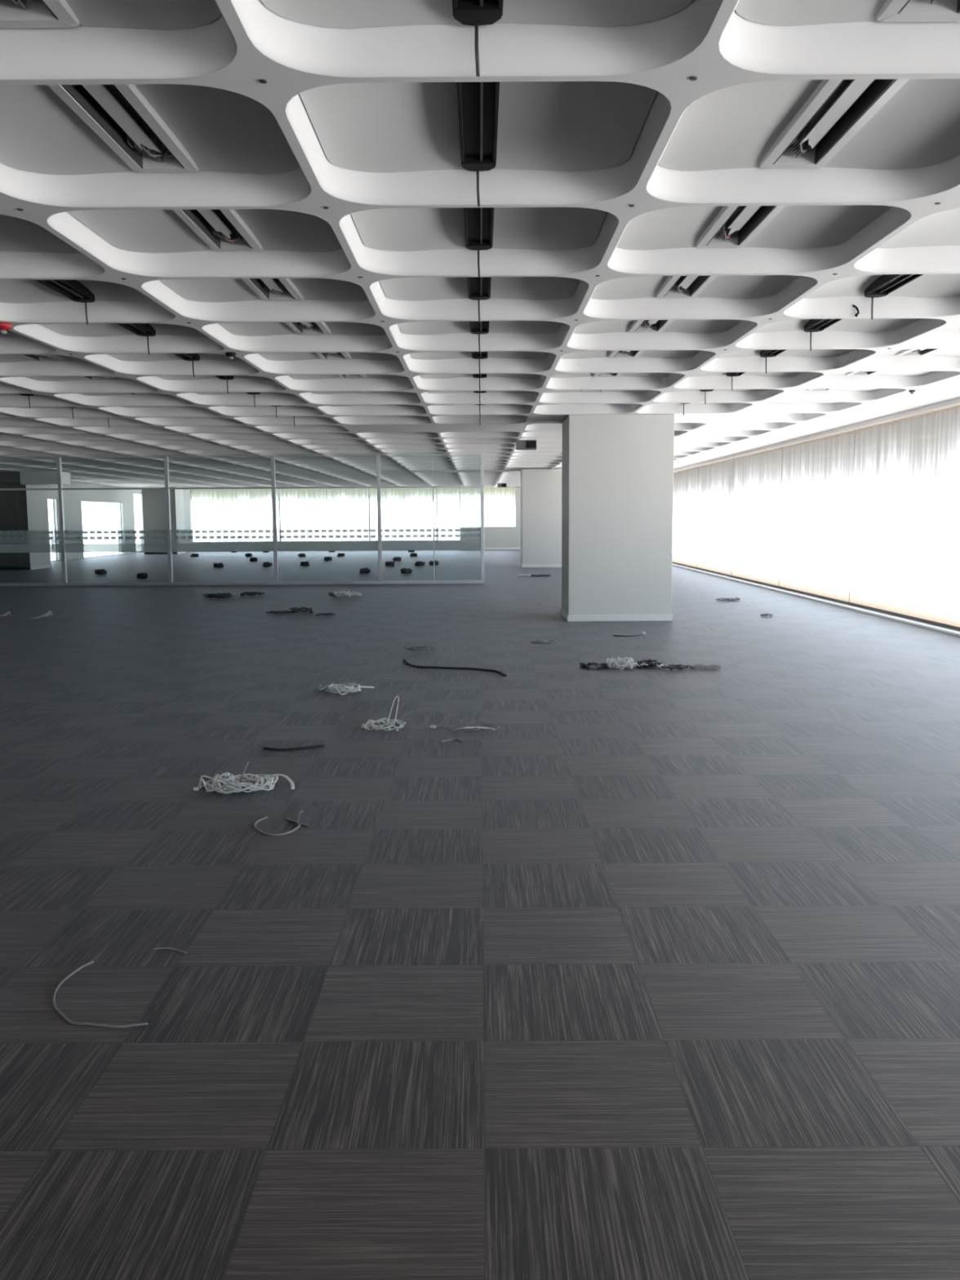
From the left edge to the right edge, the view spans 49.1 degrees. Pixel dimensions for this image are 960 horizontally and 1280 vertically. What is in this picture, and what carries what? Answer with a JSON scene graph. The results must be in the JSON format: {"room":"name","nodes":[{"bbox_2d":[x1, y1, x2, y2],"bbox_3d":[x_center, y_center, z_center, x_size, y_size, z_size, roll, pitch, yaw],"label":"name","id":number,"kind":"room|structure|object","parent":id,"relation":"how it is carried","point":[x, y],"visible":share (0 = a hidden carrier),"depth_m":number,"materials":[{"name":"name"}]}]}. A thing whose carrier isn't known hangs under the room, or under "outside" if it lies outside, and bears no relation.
{"room":"open-plan office","nodes":[
{"label":"open-plan office","id":0,"kind":"room"},
{"bbox_2d":[46,482,144,561],"bbox_3d":[-15.312,-2.221,18.529,0.250,3.204,59.900,0,7,0],"label":"wall","id":1,"kind":"structure","parent":0,"point":[73,499],"depth_m":39.95,"materials":[{"name":"paint"}]},
{"bbox_2d":[51,499,56,560],"bbox_3d":[-15.291,-3.877,37.061,0.060,2.180,1.300,0,7,0],"label":"window","id":2,"kind":"structure","parent":1,"relation":"in","point":[52,500],"depth_m":37.64,"materials":[{"name":"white glass"}]},
{"bbox_2d":[118,502,122,553],"bbox_3d":[-15.287,-4.479,42.377,0.060,2.150,4.600,0,7,0],"label":"window","id":3,"kind":"structure","parent":1,"relation":"in","point":[119,506],"depth_m":44.58,"materials":[{"name":"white glass"}]},
{"bbox_2d":[182,486,520,547],"bbox_3d":[-4.716,-5.717,48.090,21.500,3.204,0.250,0,7,0],"label":"wall","id":4,"kind":"structure","parent":0,"point":[494,536],"depth_m":48.06,"materials":[{"name":"paint"}]},
{"bbox_2d":[190,487,461,541],"bbox_3d":[-7.041,-5.735,48.064,12.350,2.394,0.080,0,7,0],"label":"window","id":5,"kind":"structure","parent":4,"relation":"in","point":[324,492],"depth_m":47.95,"materials":[{"name":"glass"}]},
{"bbox_2d":[461,487,515,498],"bbox_3d":[0.372,-6.082,48.019,2.480,1.784,0.080,0,7,0],"label":"window","id":6,"kind":"structure","parent":4,"relation":"in","point":[469,491],"depth_m":47.93,"materials":[{"name":"glass"}]},
{"bbox_2d":[484,546,520,549],"bbox_3d":[-3.732,-4.166,48.136,18.950,0.100,0.015,0,7,0],"label":"baseboard","id":7,"kind":"structure","parent":4,"relation":"attached to","point":[513,548],"depth_m":48.12,"materials":[{"name":"paint"}]},
{"bbox_2d":[671,563,959,636],"bbox_3d":[5.785,-0.773,18.681,0.135,0.035,59.300,0,7,0],"label":"trim","id":8,"kind":"structure","parent":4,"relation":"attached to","point":[948,631],"depth_m":16.48,"materials":[{"name":"white paint"}]},
{"bbox_2d":[671,561,959,631],"bbox_3d":[5.867,-0.793,18.679,0.030,0.075,59.300,0,7,0],"label":"trim","id":9,"kind":"structure","parent":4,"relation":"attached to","point":[929,622],"depth_m":16.81,"materials":[{"name":"grey metal"}]},
{"bbox_2d":[673,396,959,472],"bbox_3d":[5.854,-3.720,18.339,0.300,0.439,59.900,0,7,0],"label":"trim","id":10,"kind":"structure","parent":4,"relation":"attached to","point":[953,402],"depth_m":16.43,"materials":[{"name":"white paint"}]},
{"bbox_2d":[0,549,959,1279],"bbox_3d":[-4.807,-0.568,18.713,21.340,0.250,59.900,0,7,0],"label":"floor","id":11,"kind":"structure","parent":0,"point":[652,973],"depth_m":3.70,"materials":[{"name":"carpet"}]},
{"bbox_2d":[0,483,52,569],"bbox_3d":[-14.017,-3.567,31.660,1.448,2.833,1.528,0,7,0],"label":"square column","id":12,"kind":"structure","parent":11,"relation":"on","point":[25,511],"depth_m":31.02,"materials":[{"name":"paint"}]},
{"bbox_2d":[26,610,53,618],"bbox_3d":[-6.520,-0.379,15.544,0.322,0.122,0.192,0,7,0],"label":"scrap","id":13,"kind":"object","parent":11,"relation":"on","point":[49,613],"visible":1,"depth_m":15.48,"materials":[{"name":"grey"}]},
{"bbox_2d":[52,960,147,1027],"bbox_3d":[-1.186,1.084,3.170,0.191,0.007,0.538,-5,8,-36],"label":"loose cable","id":14,"kind":"object","parent":11,"relation":"on","point":[57,1010],"visible":1,"depth_m":3.03,"materials":[{"name":"grey plastic"}]},
{"bbox_2d":[94,568,106,574],"bbox_3d":[-10.191,-1.837,28.193,0.305,0.158,0.288,3,7,24],"label":"heap","id":15,"kind":"object","parent":11,"relation":"on","point":[100,571],"visible":1,"depth_m":28.12,"materials":[{"name":"black"}]},
{"bbox_2d":[136,572,147,578],"bbox_3d":[-8.332,-1.581,25.900,0.272,0.155,0.310,3,7,26],"label":"heap","id":16,"kind":"object","parent":11,"relation":"on","point":[140,575],"visible":1,"depth_m":25.80,"materials":[{"name":"black"}]},
{"bbox_2d":[141,486,186,554],"bbox_3d":[-13.467,-5.086,44.722,1.428,2.833,1.228,0,7,0],"label":"square column","id":17,"kind":"structure","parent":11,"relation":"on","point":[153,501],"depth_m":44.12,"materials":[{"name":"paint"}]},
{"bbox_2d":[153,946,186,953],"bbox_3d":[-1.038,1.041,3.530,0.124,0.006,0.025,1,7,15],"label":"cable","id":18,"kind":"object","parent":11,"relation":"on","point":[162,948],"visible":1,"depth_m":3.54,"materials":[{"name":"grey plastic"}]},
{"bbox_2d":[213,562,223,568],"bbox_3d":[-7.915,-2.263,31.742,0.305,0.158,0.288,6,9,42],"label":"heap","id":19,"kind":"object","parent":11,"relation":"on","point":[216,565],"visible":1,"depth_m":31.66,"materials":[{"name":"black"}]},
{"bbox_2d":[203,592,238,598],"bbox_3d":[-4.808,-0.829,19.514,0.565,0.085,0.463,3,7,26],"label":"heap","id":20,"kind":"object","parent":11,"relation":"on","point":[219,595],"visible":1,"depth_m":19.39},
{"bbox_2d":[0,453,484,586],"bbox_3d":[-7.546,-2.619,23.158,15.273,2.833,0.090,0,7,0],"label":"glass wall","id":21,"kind":"structure","parent":11,"relation":"on","point":[63,548],"depth_m":23.20,"materials":[{"name":"glass"}]},
{"bbox_2d":[193,760,294,794],"bbox_3d":[-1.261,0.738,5.609,0.536,0.131,0.291,0,7,0],"label":"heap","id":22,"kind":"object","parent":11,"relation":"on","point":[224,785],"visible":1,"depth_m":5.60,"materials":[{"name":"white plastic"}]},
{"bbox_2d":[240,591,264,595],"bbox_3d":[-4.338,-0.889,20.040,0.460,0.074,0.342,0,7,0],"label":"heap","id":23,"kind":"object","parent":11,"relation":"on","point":[259,593],"visible":1,"depth_m":19.96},
{"bbox_2d":[266,610,291,613],"bbox_3d":[-3.088,-0.432,16.187,0.417,0.036,0.189,0,7,0],"label":"heap","id":24,"kind":"object","parent":11,"relation":"on","point":[272,611],"visible":1,"depth_m":16.15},
{"bbox_2d":[253,810,309,835],"bbox_3d":[-0.945,0.866,4.978,0.254,0.024,0.352,-2,7,-16],"label":"loose cable","id":25,"kind":"object","parent":11,"relation":"on","point":[299,824],"visible":1,"depth_m":4.93,"materials":[{"name":"grey plastic"}]},
{"bbox_2d":[262,744,324,751],"bbox_3d":[-1.173,0.684,6.616,0.383,0.020,0.086,-1,7,-9],"label":"loose cable","id":26,"kind":"object","parent":11,"relation":"on","point":[322,745],"visible":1,"depth_m":6.60,"materials":[{"name":"black plastic"}]},
{"bbox_2d":[289,606,313,613],"bbox_3d":[-2.748,-0.458,16.152,0.334,0.098,0.300,-3,7,-24],"label":"heap","id":27,"kind":"object","parent":11,"relation":"on","point":[305,610],"visible":1,"depth_m":16.09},
{"bbox_2d":[328,590,351,597],"bbox_3d":[-2.577,-0.856,19.508,0.397,0.110,0.333,-5,8,-34],"label":"heap","id":28,"kind":"object","parent":11,"relation":"on","point":[338,594],"visible":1,"depth_m":19.42,"materials":[{"name":"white plastic"}]},
{"bbox_2d":[318,682,373,694],"bbox_3d":[-1.129,0.403,8.790,0.460,0.062,0.351,0,7,0],"label":"heap","id":29,"kind":"object","parent":11,"relation":"on","point":[331,688],"visible":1,"depth_m":8.73,"materials":[{"name":"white plastic"}]},
{"bbox_2d":[359,567,370,573],"bbox_3d":[-3.042,-1.831,27.756,0.302,0.160,0.271,-2,7,-17],"label":"heap","id":30,"kind":"object","parent":11,"relation":"on","point":[366,570],"visible":1,"depth_m":27.66,"materials":[{"name":"black"}]},
{"bbox_2d":[360,696,405,731],"bbox_3d":[-0.657,0.504,7.253,0.294,0.210,0.256,2,7,18],"label":"heap","id":31,"kind":"object","parent":11,"relation":"on","point":[395,720],"visible":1,"depth_m":7.27,"materials":[{"name":"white plastic"}]},
{"bbox_2d":[385,560,395,566],"bbox_3d":[-2.741,-2.330,32.036,0.271,0.160,0.302,-4,7,-26],"label":"heap","id":32,"kind":"object","parent":11,"relation":"on","point":[387,563],"visible":1,"depth_m":31.97,"materials":[{"name":"black"}]},
{"bbox_2d":[400,567,412,573],"bbox_3d":[-1.936,-1.818,27.609,0.305,0.155,0.272,0,7,0],"label":"heap","id":33,"kind":"object","parent":11,"relation":"on","point":[405,570],"visible":1,"depth_m":27.53,"materials":[{"name":"black"}]},
{"bbox_2d":[414,560,425,566],"bbox_3d":[-1.828,-2.321,31.926,0.305,0.158,0.288,3,7,25],"label":"heap","id":34,"kind":"object","parent":11,"relation":"on","point":[420,562],"visible":1,"depth_m":31.84,"materials":[{"name":"black"}]},
{"bbox_2d":[404,645,435,650],"bbox_3d":[-0.664,0.088,11.620,0.347,0.030,0.217,0,7,0],"label":"heap","id":35,"kind":"object","parent":11,"relation":"on","point":[415,648],"visible":1,"depth_m":11.58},
{"bbox_2d":[401,709,445,728],"bbox_3d":[-0.394,0.549,7.299,0.306,0.106,0.166,0,7,0],"label":"wire loop","id":36,"kind":"object","parent":11,"relation":"on","point":[431,726],"visible":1,"depth_m":7.27,"materials":[{"name":"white plastic"}]},
{"bbox_2d":[403,658,506,676],"bbox_3d":[-0.278,0.269,10.083,1.420,0.047,0.237,5,8,38],"label":"loose cable","id":37,"kind":"object","parent":11,"relation":"on","point":[405,660],"visible":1,"depth_m":10.08,"materials":[{"name":"black plastic"}]},
{"bbox_2d":[439,722,499,733],"bbox_3d":[-0.062,0.601,7.140,0.386,0.037,0.251,-3,7,-19],"label":"heap","id":38,"kind":"object","parent":11,"relation":"on","point":[468,727],"visible":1,"depth_m":7.16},
{"bbox_2d":[520,468,561,567],"bbox_3d":[1.943,-3.592,31.041,1.468,2.833,1.328,0,7,0],"label":"square column","id":39,"kind":"structure","parent":11,"relation":"on","point":[540,489],"depth_m":30.40,"materials":[{"name":"paint"}]},
{"bbox_2d":[530,639,555,643],"bbox_3d":[0.733,0.015,12.170,0.292,0.031,0.222,0,7,0],"label":"heap","id":40,"kind":"object","parent":11,"relation":"on","point":[538,641],"visible":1,"depth_m":12.15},
{"bbox_2d":[579,662,612,669],"bbox_3d":[1.131,0.246,10.092,0.352,0.046,0.226,0,7,0],"label":"heap","id":41,"kind":"object","parent":11,"relation":"on","point":[592,665],"visible":0.91,"depth_m":10.02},
{"bbox_2d":[560,413,674,621],"bbox_3d":[1.946,-1.745,15.123,1.468,2.833,1.278,0,7,0],"label":"square column","id":42,"kind":"structure","parent":11,"relation":"on","point":[617,470],"depth_m":14.51,"materials":[{"name":"paint"}]},
{"bbox_2d":[605,656,635,669],"bbox_3d":[1.339,0.221,10.024,0.279,0.112,0.197,0,7,0],"label":"heap","id":43,"kind":"object","parent":11,"relation":"on","point":[629,661],"visible":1,"depth_m":9.99,"materials":[{"name":"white plastic"}]},
{"bbox_2d":[613,631,645,636],"bbox_3d":[1.862,-0.067,12.843,0.454,0.038,0.167,-3,7,-23],"label":"loose cable","id":44,"kind":"object","parent":11,"relation":"on","point":[642,633],"visible":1,"depth_m":12.77,"materials":[{"name":"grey plastic"}]},
{"bbox_2d":[632,659,662,668],"bbox_3d":[1.601,0.230,10.127,0.312,0.064,0.267,0,7,0],"label":"heap","id":45,"kind":"object","parent":11,"relation":"on","point":[644,664],"visible":0.98,"depth_m":10.05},
{"bbox_2d":[661,664,689,671],"bbox_3d":[1.864,0.258,9.966,0.279,0.043,0.197,-5,8,-38],"label":"heap","id":46,"kind":"object","parent":11,"relation":"on","point":[678,667],"visible":1,"depth_m":9.91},
{"bbox_2d":[689,663,720,669],"bbox_3d":[2.150,0.257,9.981,0.299,0.039,0.166,0,7,0],"label":"heap","id":47,"kind":"object","parent":11,"relation":"on","point":[697,666],"visible":1,"depth_m":9.97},
{"bbox_2d":[715,596,740,600],"bbox_3d":[4.270,-0.708,18.099,0.441,0.056,0.257,0,7,0],"label":"heap","id":48,"kind":"object","parent":11,"relation":"on","point":[724,598],"visible":1,"depth_m":18.00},
{"bbox_2d":[0,0,959,487],"bbox_3d":[-4.914,-3.758,18.384,21.836,0.504,60.588,0,7,0],"label":"ceiling","id":49,"kind":"structure","parent":0,"point":[330,128],"depth_m":5.71,"materials":[{"name":"paint"}]},
{"bbox_2d":[0,322,12,334],"bbox_3d":[-3.395,-2.215,7.472,0.124,0.079,0.122,0,7,0],"label":"fire alarm","id":50,"kind":"object","parent":49,"relation":"attached to","point":[4,326],"visible":1,"depth_m":7.45,"materials":[{"name":"red plastic"}]},
{"bbox_2d":[0,471,71,484],"bbox_3d":[-13.545,-4.654,30.275,3.180,0.358,0.800,0,7,0],"label":"duct","id":51,"kind":"object","parent":49,"relation":"attached to","point":[22,477],"visible":0.86,"depth_m":29.89,"materials":[{"name":"white paint"}]},
{"bbox_2d":[0,0,79,27],"bbox_3d":[-1.385,-1.893,2.667,0.292,0.117,1.191,0,7,0],"label":"trough","id":52,"kind":"object","parent":49,"relation":"attached to","point":[13,13],"visible":1,"depth_m":3.21,"materials":[{"name":"grey metal"}]},
{"bbox_2d":[40,0,58,19],"bbox_3d":[-1.385,-1.893,2.656,0.188,0.115,1.120,0,7,0],"label":"tray","id":53,"kind":"object","parent":52,"relation":"on","point":[48,11],"depth_m":3.21,"materials":[{"name":"grey metal"}]},
{"bbox_2d":[17,354,65,361],"bbox_3d":[-4.133,-2.671,9.509,0.292,0.117,1.191,0,7,0],"label":"trough","id":54,"kind":"object","parent":49,"relation":"attached to","point":[37,357],"visible":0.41,"depth_m":9.95,"materials":[{"name":"white metal"}]},
{"bbox_2d":[22,354,53,360],"bbox_3d":[-4.133,-2.671,9.499,0.188,0.115,1.120,0,7,0],"label":"tray","id":55,"kind":"object","parent":54,"relation":"on","point":[33,357],"depth_m":9.93,"materials":[{"name":"grey metal"}]},
{"bbox_2d":[35,280,94,324],"bbox_3d":[-2.758,-2.276,6.781,0.152,0.258,1.189,0,7,0],"label":"light slot","id":56,"kind":"object","parent":49,"relation":"hanging from","point":[73,290],"visible":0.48,"depth_m":7.06,"materials":[{"name":"grey metal"}]},
{"bbox_2d":[80,376,115,380],"bbox_3d":[-4.133,-2.829,10.877,0.292,0.117,1.191,0,7,0],"label":"trough","id":57,"kind":"object","parent":49,"relation":"attached to","point":[90,378],"visible":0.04,"depth_m":11.41,"materials":[{"name":"white metal"}]},
{"bbox_2d":[48,84,198,173],"bbox_3d":[-1.383,-2.052,4.034,0.292,0.117,1.191,0,7,0],"label":"trough","id":58,"kind":"object","parent":49,"relation":"attached to","point":[119,114],"visible":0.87,"depth_m":4.15,"materials":[{"name":"grey metal"}]},
{"bbox_2d":[166,150,173,156],"bbox_3d":[-1.328,-2.124,4.529,0.040,0.071,0.024,0,7,0],"label":"socket","id":59,"kind":"object","parent":58,"relation":"attached to","point":[169,154],"depth_m":4.52,"materials":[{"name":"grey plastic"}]},
{"bbox_2d":[116,323,155,355],"bbox_3d":[-2.757,-2.435,8.149,0.152,0.258,1.189,0,7,0],"label":"light slot","id":60,"kind":"object","parent":49,"relation":"hanging from","point":[147,330],"visible":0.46,"depth_m":8.52,"materials":[{"name":"grey metal"}]},
{"bbox_2d":[128,392,153,395],"bbox_3d":[-4.131,-2.988,12.245,0.292,0.117,1.191,0,7,0],"label":"trough","id":61,"kind":"object","parent":49,"relation":"attached to","point":[136,393],"visible":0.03,"depth_m":12.79,"materials":[{"name":"white metal"}]},
{"bbox_2d":[173,353,199,377],"bbox_3d":[-2.756,-2.594,9.516,0.152,0.258,1.189,0,7,0],"label":"light slot","id":62,"kind":"object","parent":49,"relation":"hanging from","point":[187,357],"visible":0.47,"depth_m":9.97,"materials":[{"name":"grey metal"}]},
{"bbox_2d":[173,208,262,251],"bbox_3d":[-1.383,-2.211,5.402,0.292,0.117,1.191,0,7,0],"label":"trough","id":63,"kind":"object","parent":49,"relation":"attached to","point":[213,226],"visible":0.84,"depth_m":5.64,"materials":[{"name":"white metal"}]},
{"bbox_2d":[214,375,233,393],"bbox_3d":[-2.755,-2.752,10.884,0.152,0.258,1.189,0,7,0],"label":"light slot","id":64,"kind":"object","parent":49,"relation":"hanging from","point":[221,377],"visible":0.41,"depth_m":11.37,"materials":[{"name":"grey metal"}]},
{"bbox_2d":[225,351,235,359],"bbox_3d":[-2.097,-2.392,8.837,0.090,0.059,0.089,0,7,0],"label":"sprinkler head","id":65,"kind":"object","parent":49,"relation":"attached to","point":[230,354],"visible":1,"depth_m":8.81},
{"bbox_2d":[241,278,303,301],"bbox_3d":[-1.381,-2.369,6.770,0.292,0.117,1.191,0,7,0],"label":"trough","id":66,"kind":"object","parent":49,"relation":"attached to","point":[268,289],"visible":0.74,"depth_m":7.10,"materials":[{"name":"white metal"}]},
{"bbox_2d":[248,278,294,299],"bbox_3d":[-1.381,-2.369,6.759,0.188,0.115,1.120,0,7,0],"label":"tray","id":67,"kind":"object","parent":66,"relation":"on","point":[268,288],"depth_m":7.11,"materials":[{"name":"grey metal"}]},
{"bbox_2d":[285,322,331,334],"bbox_3d":[-1.381,-2.528,8.138,0.292,0.117,1.191,0,7,0],"label":"trough","id":68,"kind":"object","parent":49,"relation":"attached to","point":[300,328],"visible":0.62,"depth_m":8.56,"materials":[{"name":"white metal"}]},
{"bbox_2d":[291,322,324,333],"bbox_3d":[-1.381,-2.528,8.127,0.188,0.115,1.120,0,7,0],"label":"tray","id":69,"kind":"object","parent":68,"relation":"on","point":[299,327],"depth_m":8.56,"materials":[{"name":"grey metal"}]},
{"bbox_2d":[315,352,351,359],"bbox_3d":[-1.379,-2.687,9.506,0.292,0.117,1.191,0,7,0],"label":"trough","id":70,"kind":"object","parent":49,"relation":"attached to","point":[325,356],"visible":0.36,"depth_m":10.01,"materials":[{"name":"white metal"}]},
{"bbox_2d":[320,352,345,358],"bbox_3d":[-1.379,-2.687,9.495,0.188,0.115,1.120,0,7,0],"label":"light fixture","id":71,"kind":"object","parent":70,"relation":"on","point":[323,355],"depth_m":9.99,"materials":[{"name":"grey metal"}]},
{"bbox_2d":[337,374,366,378],"bbox_3d":[-1.379,-2.846,10.873,0.292,0.117,1.191,0,7,0],"label":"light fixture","id":72,"kind":"object","parent":49,"relation":"attached to","point":[342,376],"visible":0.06,"depth_m":11.42,"materials":[{"name":"white metal"}]},
{"bbox_2d":[456,81,499,206],"bbox_3d":[-0.006,-1.975,4.041,0.152,0.258,1.189,0,7,0],"label":"light slot","id":73,"kind":"object","parent":49,"relation":"hanging from","point":[477,101],"visible":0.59,"depth_m":4.13,"materials":[{"name":"grey metal"}]},
{"bbox_2d":[452,0,503,76],"bbox_3d":[-0.007,-1.816,2.673,0.152,0.258,1.189,0,7,0],"label":"light fixture","id":74,"kind":"object","parent":49,"relation":"hanging from","point":[475,13],"visible":1,"depth_m":3.18,"materials":[{"name":"black metal"}]},
{"bbox_2d":[463,207,493,277],"bbox_3d":[-0.005,-2.134,5.409,0.152,0.258,1.189,0,7,0],"label":"light slot","id":75,"kind":"object","parent":49,"relation":"hanging from","point":[478,221],"visible":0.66,"depth_m":5.61,"materials":[{"name":"grey metal"}]},
{"bbox_2d":[467,276,491,322],"bbox_3d":[-0.004,-2.292,6.777,0.152,0.258,1.189,0,7,0],"label":"light slot","id":76,"kind":"object","parent":49,"relation":"hanging from","point":[478,288],"visible":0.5,"depth_m":7.08,"materials":[{"name":"grey metal"}]},
{"bbox_2d":[470,320,488,352],"bbox_3d":[-0.003,-2.451,8.145,0.152,0.258,1.189,0,7,0],"label":"light slot","id":77,"kind":"object","parent":49,"relation":"hanging from","point":[476,327],"visible":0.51,"depth_m":8.56,"materials":[{"name":"grey metal"}]},
{"bbox_2d":[471,351,488,375],"bbox_3d":[-0.002,-2.610,9.512,0.152,0.258,1.189,0,7,0],"label":"light slot","id":78,"kind":"object","parent":49,"relation":"hanging from","point":[475,355],"visible":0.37,"depth_m":9.99,"materials":[{"name":"grey metal"}]},
{"bbox_2d":[472,373,487,392],"bbox_3d":[-0.001,-2.769,10.880,0.152,0.258,1.189,0,7,0],"label":"light slot","id":79,"kind":"object","parent":49,"relation":"hanging from","point":[474,375],"visible":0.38,"depth_m":11.37,"materials":[{"name":"grey metal"}]},
{"bbox_2d":[515,440,536,449],"bbox_3d":[0.836,-3.534,19.015,0.360,0.166,0.328,0,7,0],"label":"box","id":80,"kind":"object","parent":49,"relation":"hanging from","point":[520,444],"visible":1,"depth_m":18.88,"materials":[{"name":"grey metal"}]},
{"bbox_2d":[592,373,622,377],"bbox_3d":[1.375,-2.862,10.870,0.292,0.117,1.191,0,7,0],"label":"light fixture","id":81,"kind":"object","parent":49,"relation":"attached to","point":[595,375],"visible":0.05,"depth_m":11.42,"materials":[{"name":"white metal"}]},
{"bbox_2d":[608,350,644,358],"bbox_3d":[1.374,-2.703,9.502,0.292,0.117,1.191,0,7,0],"label":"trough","id":82,"kind":"object","parent":49,"relation":"attached to","point":[634,353],"visible":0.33,"depth_m":10.00,"materials":[{"name":"white metal"}]},
{"bbox_2d":[614,350,639,356],"bbox_3d":[1.374,-2.703,9.491,0.188,0.115,1.120,0,7,0],"label":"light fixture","id":83,"kind":"object","parent":82,"relation":"on","point":[634,353],"depth_m":10.01,"materials":[{"name":"grey metal"}]},
{"bbox_2d":[628,320,673,333],"bbox_3d":[1.373,-2.545,8.134,0.292,0.117,1.191,0,7,0],"label":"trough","id":84,"kind":"object","parent":49,"relation":"attached to","point":[637,326],"visible":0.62,"depth_m":8.55,"materials":[{"name":"white metal"}]},
{"bbox_2d":[635,320,667,331],"bbox_3d":[1.373,-2.544,8.123,0.188,0.115,1.120,0,7,0],"label":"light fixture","id":85,"kind":"object","parent":84,"relation":"on","point":[642,325],"depth_m":8.53,"materials":[{"name":"grey metal"}]},
{"bbox_2d":[655,275,716,298],"bbox_3d":[1.372,-2.386,6.766,0.292,0.117,1.191,0,7,0],"label":"trough","id":86,"kind":"object","parent":49,"relation":"attached to","point":[675,286],"visible":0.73,"depth_m":7.09,"materials":[{"name":"white metal"}]},
{"bbox_2d":[664,275,709,296],"bbox_3d":[1.372,-2.386,6.755,0.188,0.115,1.120,0,7,0],"label":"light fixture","id":87,"kind":"object","parent":86,"relation":"on","point":[682,286],"depth_m":7.08,"materials":[{"name":"grey metal"}]},
{"bbox_2d":[700,389,714,404],"bbox_3d":[2.754,-2.944,12.244,0.152,0.258,1.189,0,7,0],"label":"light slot","id":88,"kind":"object","parent":49,"relation":"hanging from","point":[701,390],"visible":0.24,"depth_m":12.73,"materials":[{"name":"grey metal"}]},
{"bbox_2d":[726,372,745,391],"bbox_3d":[2.753,-2.785,10.876,0.152,0.258,1.189,0,7,0],"label":"light slot","id":89,"kind":"object","parent":49,"relation":"hanging from","point":[728,374],"visible":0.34,"depth_m":11.36,"materials":[{"name":"grey metal"}]},
{"bbox_2d":[695,205,785,248],"bbox_3d":[1.371,-2.227,5.398,0.292,0.117,1.191,0,7,0],"label":"trough","id":90,"kind":"object","parent":49,"relation":"attached to","point":[744,224],"visible":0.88,"depth_m":5.63,"materials":[{"name":"white metal"}]},
{"bbox_2d":[760,349,786,373],"bbox_3d":[2.752,-2.626,9.509,0.152,0.258,1.189,0,7,0],"label":"light slot","id":91,"kind":"object","parent":49,"relation":"hanging from","point":[766,353],"visible":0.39,"depth_m":9.94,"materials":[{"name":"grey metal"}]},
{"bbox_2d":[806,388,833,391],"bbox_3d":[4.130,-3.037,12.233,0.292,0.117,1.191,0,7,0],"label":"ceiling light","id":92,"kind":"object","parent":49,"relation":"attached to","point":[811,389],"visible":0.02,"depth_m":12.78,"materials":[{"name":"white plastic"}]},
{"bbox_2d":[804,319,841,351],"bbox_3d":[2.751,-2.468,8.141,0.152,0.258,1.189,0,7,0],"label":"light slot","id":93,"kind":"object","parent":49,"relation":"hanging from","point":[813,325],"visible":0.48,"depth_m":8.51,"materials":[{"name":"grey metal"}]},
{"bbox_2d":[759,79,908,168],"bbox_3d":[1.370,-2.068,4.030,0.292,0.117,1.191,0,7,0],"label":"trough","id":94,"kind":"object","parent":49,"relation":"attached to","point":[836,110],"visible":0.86,"depth_m":4.14,"materials":[{"name":"white metal"}]},
{"bbox_2d":[804,138,816,152],"bbox_3d":[1.426,-2.140,4.525,0.040,0.071,0.024,0,7,0],"label":"socket","id":95,"kind":"object","parent":94,"relation":"attached to","point":[809,149],"depth_m":4.52,"materials":[{"name":"grey plastic"}]},
{"bbox_2d":[845,371,879,375],"bbox_3d":[4.129,-2.879,10.866,0.292,0.117,1.191,0,7,0],"label":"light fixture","id":96,"kind":"object","parent":49,"relation":"attached to","point":[853,373],"visible":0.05,"depth_m":11.41,"materials":[{"name":"white metal"}]},
{"bbox_2d":[864,274,923,319],"bbox_3d":[2.750,-2.309,6.773,0.152,0.258,1.189,0,7,0],"label":"light slot","id":97,"kind":"object","parent":49,"relation":"hanging from","point":[885,284],"visible":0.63,"depth_m":7.05,"materials":[{"name":"grey metal"}]},
{"bbox_2d":[875,0,959,22],"bbox_3d":[1.369,-1.910,2.663,0.292,0.117,1.191,0,7,0],"label":"trough","id":98,"kind":"object","parent":49,"relation":"attached to","point":[892,11],"visible":1,"depth_m":3.21,"materials":[{"name":"white metal"}]},
{"bbox_2d":[897,0,959,13],"bbox_3d":[1.369,-1.909,2.652,0.188,0.115,1.120,0,7,0],"label":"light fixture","id":99,"kind":"object","parent":98,"relation":"on","point":[906,6],"depth_m":3.21,"materials":[{"name":"grey metal"}]},
{"bbox_2d":[894,348,942,355],"bbox_3d":[4.128,-2.720,9.498,0.292,0.117,1.191,0,7,0],"label":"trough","id":100,"kind":"object","parent":49,"relation":"attached to","point":[917,352],"visible":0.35,"depth_m":9.96,"materials":[{"name":"white metal"}]},
{"bbox_2d":[902,348,937,355],"bbox_3d":[4.128,-2.720,9.487,0.188,0.115,1.120,0,7,0],"label":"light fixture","id":101,"kind":"object","parent":100,"relation":"on","point":[917,351],"depth_m":9.94,"materials":[{"name":"grey metal"}]},
{"bbox_2d":[671,405,959,627],"bbox_3d":[5.859,-2.169,18.519,0.012,2.725,59.292,0,7,0],"label":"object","id":102,"kind":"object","parent":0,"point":[935,435],"depth_m":16.87,"materials":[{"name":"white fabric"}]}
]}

